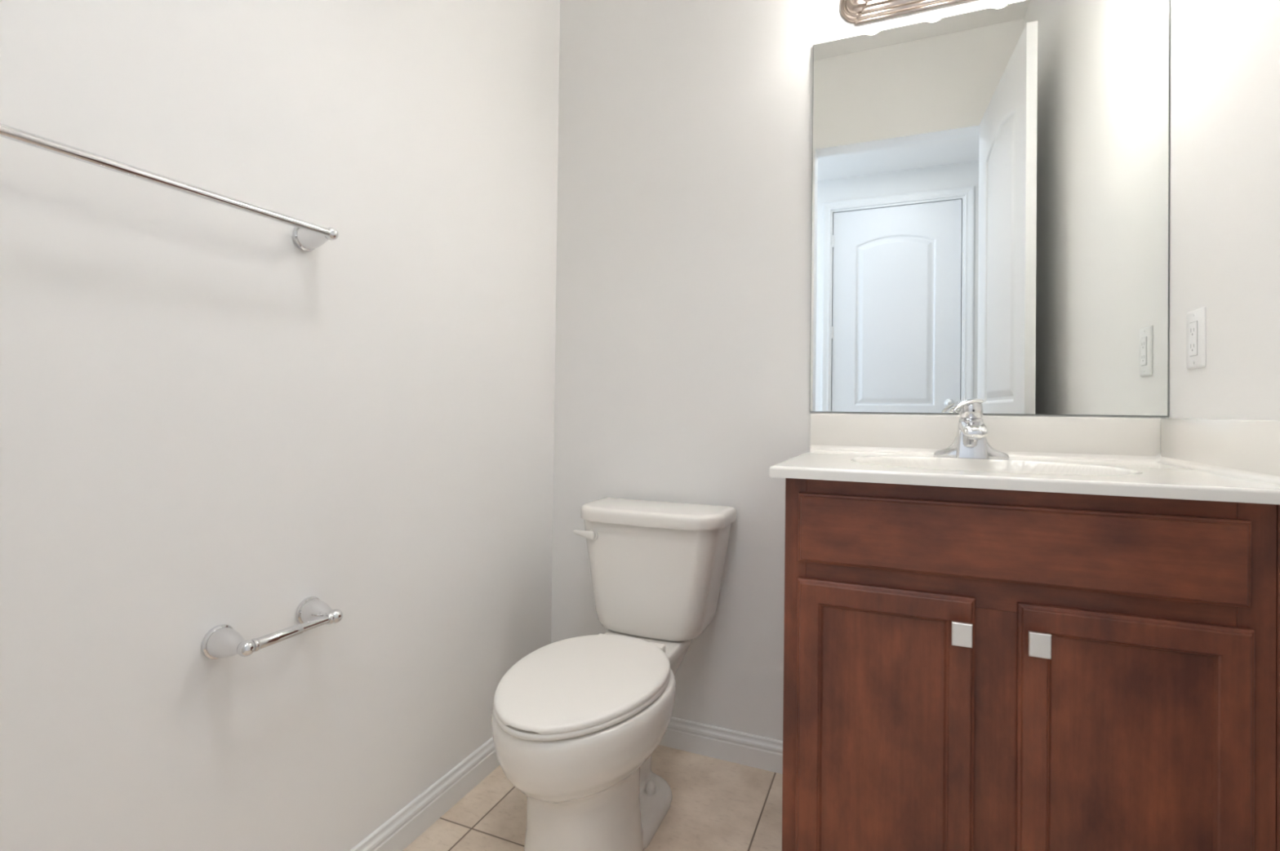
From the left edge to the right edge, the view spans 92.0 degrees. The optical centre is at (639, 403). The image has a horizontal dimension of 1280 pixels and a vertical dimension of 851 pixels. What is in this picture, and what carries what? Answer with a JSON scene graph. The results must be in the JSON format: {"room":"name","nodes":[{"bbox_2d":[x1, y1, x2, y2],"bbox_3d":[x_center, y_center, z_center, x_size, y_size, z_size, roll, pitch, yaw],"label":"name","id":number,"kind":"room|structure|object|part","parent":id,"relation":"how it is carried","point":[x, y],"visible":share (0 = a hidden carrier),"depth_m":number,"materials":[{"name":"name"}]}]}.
{"room":"bathroom","nodes":[
{"label":"bathroom","id":0,"kind":"room"},
{"bbox_2d":[0,0,559,850],"bbox_3d":[-0.649,-0.476,1.236,0.120,2.930,1.920,0,-1,23],"label":"wall","id":1,"kind":"structure","parent":0,"point":[209,420],"depth_m":1.08,"materials":[{"name":"white paint"}]},
{"bbox_2d":[0,123,338,251],"bbox_3d":[-0.703,-0.311,0.849,0.081,0.051,0.661,0,-1,23],"label":"towel bar","id":2,"kind":"object","parent":1,"relation":"attached to","point":[308,237],"visible":1,"depth_m":0.88,"materials":[{"name":"silver metal"}]},
{"bbox_3d":[-0.585,-0.306,1.131,0.081,0.051,0.051,0,-1,23],"label":"post","id":3,"kind":"part","parent":2,"relation":"part of","materials":[{"name":"silver metal"}]},
{"bbox_2d":[200,596,342,659],"bbox_3d":[-0.617,0.389,1.067,0.082,0.054,0.221,0,-1,23],"label":"toilet paper holder","id":4,"kind":"object","parent":1,"relation":"attached to","point":[222,641],"visible":1,"depth_m":1.01,"materials":[{"name":"silver metal"}]},
{"bbox_3d":[-0.649,0.388,0.990,0.082,0.054,0.054,0,-1,23],"label":"post","id":5,"kind":"part","parent":4,"relation":"part of","materials":[{"name":"silver metal"}]},
{"bbox_3d":[-0.585,0.390,1.144,0.082,0.054,0.054,0,-1,23],"label":"post","id":6,"kind":"part","parent":4,"relation":"part of","materials":[{"name":"silver metal"}]},
{"bbox_2d":[349,737,499,850],"bbox_3d":[-0.629,0.947,1.141,0.012,0.083,1.800,0,-1,23],"label":"baseboard","id":7,"kind":"structure","parent":1,"relation":"attached to","point":[397,833],"depth_m":1.46,"materials":[{"name":"white paint"}]},
{"bbox_2d":[402,745,782,850],"bbox_3d":[-0.407,1.009,0.396,4.400,0.050,3.240,0,-1,23],"label":"floor","id":8,"kind":"structure","parent":0,"point":[717,805],"depth_m":1.50,"materials":[{"name":"beige tile"}]},
{"bbox_2d":[491,497,736,850],"bbox_3d":[-0.070,0.640,1.456,0.417,0.717,0.751,0,-1,23],"label":"toilet","id":9,"kind":"object","parent":8,"relation":"on","point":[578,723],"visible":1,"depth_m":1.33,"materials":[{"name":"white ceramic"}]},
{"bbox_3d":[-0.121,0.603,1.333,0.339,0.016,0.483,0,-1,23],"label":"seat","id":10,"kind":"part","parent":9,"relation":"part of","materials":[{"name":"white plastic"}]},
{"bbox_3d":[-0.121,0.587,1.333,0.339,0.016,0.483,0,-1,23],"label":"lid","id":11,"kind":"part","parent":9,"relation":"part of","materials":[{"name":"white plastic"}]},
{"bbox_3d":[-0.145,0.360,1.693,0.076,0.032,0.032,0,-1,23],"label":"flush lever","id":12,"kind":"part","parent":9,"relation":"part of","materials":[{"name":"white plastic"}]},
{"bbox_3d":[-0.081,0.805,1.433,0.364,0.386,0.700,0,-1,23],"label":"bowl","id":13,"kind":"part","parent":9,"relation":"part of","materials":[{"name":"white ceramic"}]},
{"bbox_3d":[0.038,0.472,1.710,0.392,0.299,0.192,0,-1,23],"label":"tank","id":14,"kind":"part","parent":9,"relation":"part of","materials":[{"name":"white ceramic"}]},
{"bbox_3d":[0.038,0.304,1.707,0.417,0.036,0.214,0,-1,23],"label":"tank lid","id":15,"kind":"part","parent":9,"relation":"part of","materials":[{"name":"white ceramic"}]},
{"bbox_2d":[782,478,1279,850],"bbox_3d":[0.708,0.575,1.242,0.747,0.862,0.583,0,-1,23],"label":"vanity cabinet","id":16,"kind":"object","parent":8,"relation":"on","point":[966,669],"visible":0.9,"depth_m":1.00,"materials":[{"name":"brown wood"}]},
{"bbox_3d":[0.423,0.599,1.086,0.290,0.548,0.019,0,-1,23],"label":"door","id":17,"kind":"part","parent":16,"relation":"part of","materials":[{"name":"brown wood"}]},
{"bbox_3d":[0.530,0.378,1.019,0.030,0.038,0.028,0,-1,23],"label":"knob","id":18,"kind":"part","parent":16,"relation":"part of","materials":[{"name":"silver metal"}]},
{"bbox_3d":[0.597,0.312,1.038,0.618,0.064,0.018,0,-1,23],"label":"rail","id":19,"kind":"part","parent":16,"relation":"part of","materials":[{"name":"brown wood"}]},
{"bbox_3d":[0.599,0.161,1.039,0.618,0.042,0.018,0,-1,23],"label":"rail","id":20,"kind":"part","parent":16,"relation":"part of","materials":[{"name":"brown wood"}]},
{"bbox_2d":[768,413,1279,504],"bbox_3d":[0.705,0.152,1.255,0.770,0.252,0.577,0,-1,23],"label":"vanity countertop","id":21,"kind":"structure","parent":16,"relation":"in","point":[1207,460],"depth_m":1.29,"materials":[{"name":"white stone"}]},
{"bbox_2d":[933,398,1009,458],"bbox_3d":[0.753,0.057,1.399,0.157,0.136,0.136,0,-1,23],"label":"faucet","id":22,"kind":"object","parent":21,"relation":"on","point":[971,441],"visible":1,"depth_m":1.41,"materials":[{"name":"silver metal"}]},
{"bbox_3d":[0.751,0.012,1.435,0.086,0.046,0.050,1,-1,-5],"label":"handle","id":23,"kind":"part","parent":22,"relation":"part of","materials":[{"name":"silver metal"}]},
{"bbox_3d":[0.749,0.056,1.390,0.051,0.040,0.115,0,-1,23],"label":"spout","id":24,"kind":"part","parent":22,"relation":"part of","materials":[{"name":"silver metal"}]},
{"bbox_3d":[0.590,0.232,1.021,0.642,0.127,0.019,0,-1,23],"label":"drawer","id":25,"kind":"part","parent":16,"relation":"part of","materials":[{"name":"brown wood"}]},
{"bbox_3d":[0.630,0.379,0.977,0.030,0.038,0.028,0,-1,23],"label":"knob","id":26,"kind":"part","parent":16,"relation":"part of","materials":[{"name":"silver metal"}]},
{"bbox_3d":[0.749,0.602,0.949,0.294,0.548,0.019,0,-1,23],"label":"door","id":27,"kind":"part","parent":16,"relation":"part of","materials":[{"name":"brown wood"}]},
{"bbox_2d":[551,0,1169,741],"bbox_3d":[0.479,-0.457,1.738,1.571,2.930,0.120,0,-1,23],"label":"wall","id":28,"kind":"structure","parent":0,"point":[682,334],"depth_m":1.80,"materials":[{"name":"white paint"}]},
{"bbox_2d":[658,717,782,774],"bbox_3d":[0.091,0.962,1.808,0.823,0.083,0.012,0,-1,23],"label":"baseboard","id":29,"kind":"structure","parent":28,"relation":"attached to","point":[750,750],"depth_m":1.74,"materials":[{"name":"white paint"}]},
{"bbox_2d":[840,0,967,24],"bbox_3d":[0.796,-1.060,1.476,0.618,0.120,0.134,0,-1,23],"label":"vanity light","id":30,"kind":"object","parent":28,"relation":"attached to","point":[854,11],"visible":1,"depth_m":1.60,"materials":[{"name":"silver metal"}]},
{"bbox_2d":[862,0,874,2],"bbox_3d":[0.577,-1.062,1.552,0.082,0.082,0.105,0,-1,23],"label":"socket","id":31,"kind":"object","parent":30,"relation":"attached to","point":[863,1],"depth_m":1.60,"materials":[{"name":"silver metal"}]},
{"bbox_2d":[809,413,1162,456],"bbox_3d":[0.813,0.089,1.513,0.770,0.117,0.020,0,-1,23],"label":"backsplash","id":32,"kind":"structure","parent":28,"relation":"attached to","point":[1140,437],"depth_m":1.47,"materials":[{"name":"white stone"}]},
{"bbox_2d":[809,0,1169,416],"bbox_3d":[0.821,-0.472,1.526,0.772,0.997,0.005,0,-1,23],"label":"mirror","id":33,"kind":"object","parent":28,"relation":"attached to","point":[990,186],"visible":0.9,"depth_m":1.50,"materials":[{"name":"silver mirror"}]},
{"bbox_2d":[1168,0,1279,420],"bbox_3d":[0.910,-0.463,0.581,0.120,2.930,1.920,0,-1,23],"label":"wall","id":34,"kind":"structure","parent":0,"point":[1224,184],"depth_m":1.13,"materials":[{"name":"white paint"}]},
{"bbox_2d":[1186,306,1205,369],"bbox_3d":[1.117,-0.129,1.245,0.008,0.118,0.078,0,-1,23],"label":"wall outlet","id":35,"kind":"object","parent":34,"relation":"attached to","point":[1195,319],"visible":1,"depth_m":1.23,"materials":[{"name":"white plastic"}]},
{"bbox_2d":[1189,321,1197,356],"bbox_3d":[1.115,-0.129,1.246,0.003,0.067,0.033,0,-1,23],"label":"receptacle","id":36,"kind":"object","parent":35,"relation":"attached to","point":[1193,325],"depth_m":1.24,"materials":[{"name":"grey plastic"}]}
]}

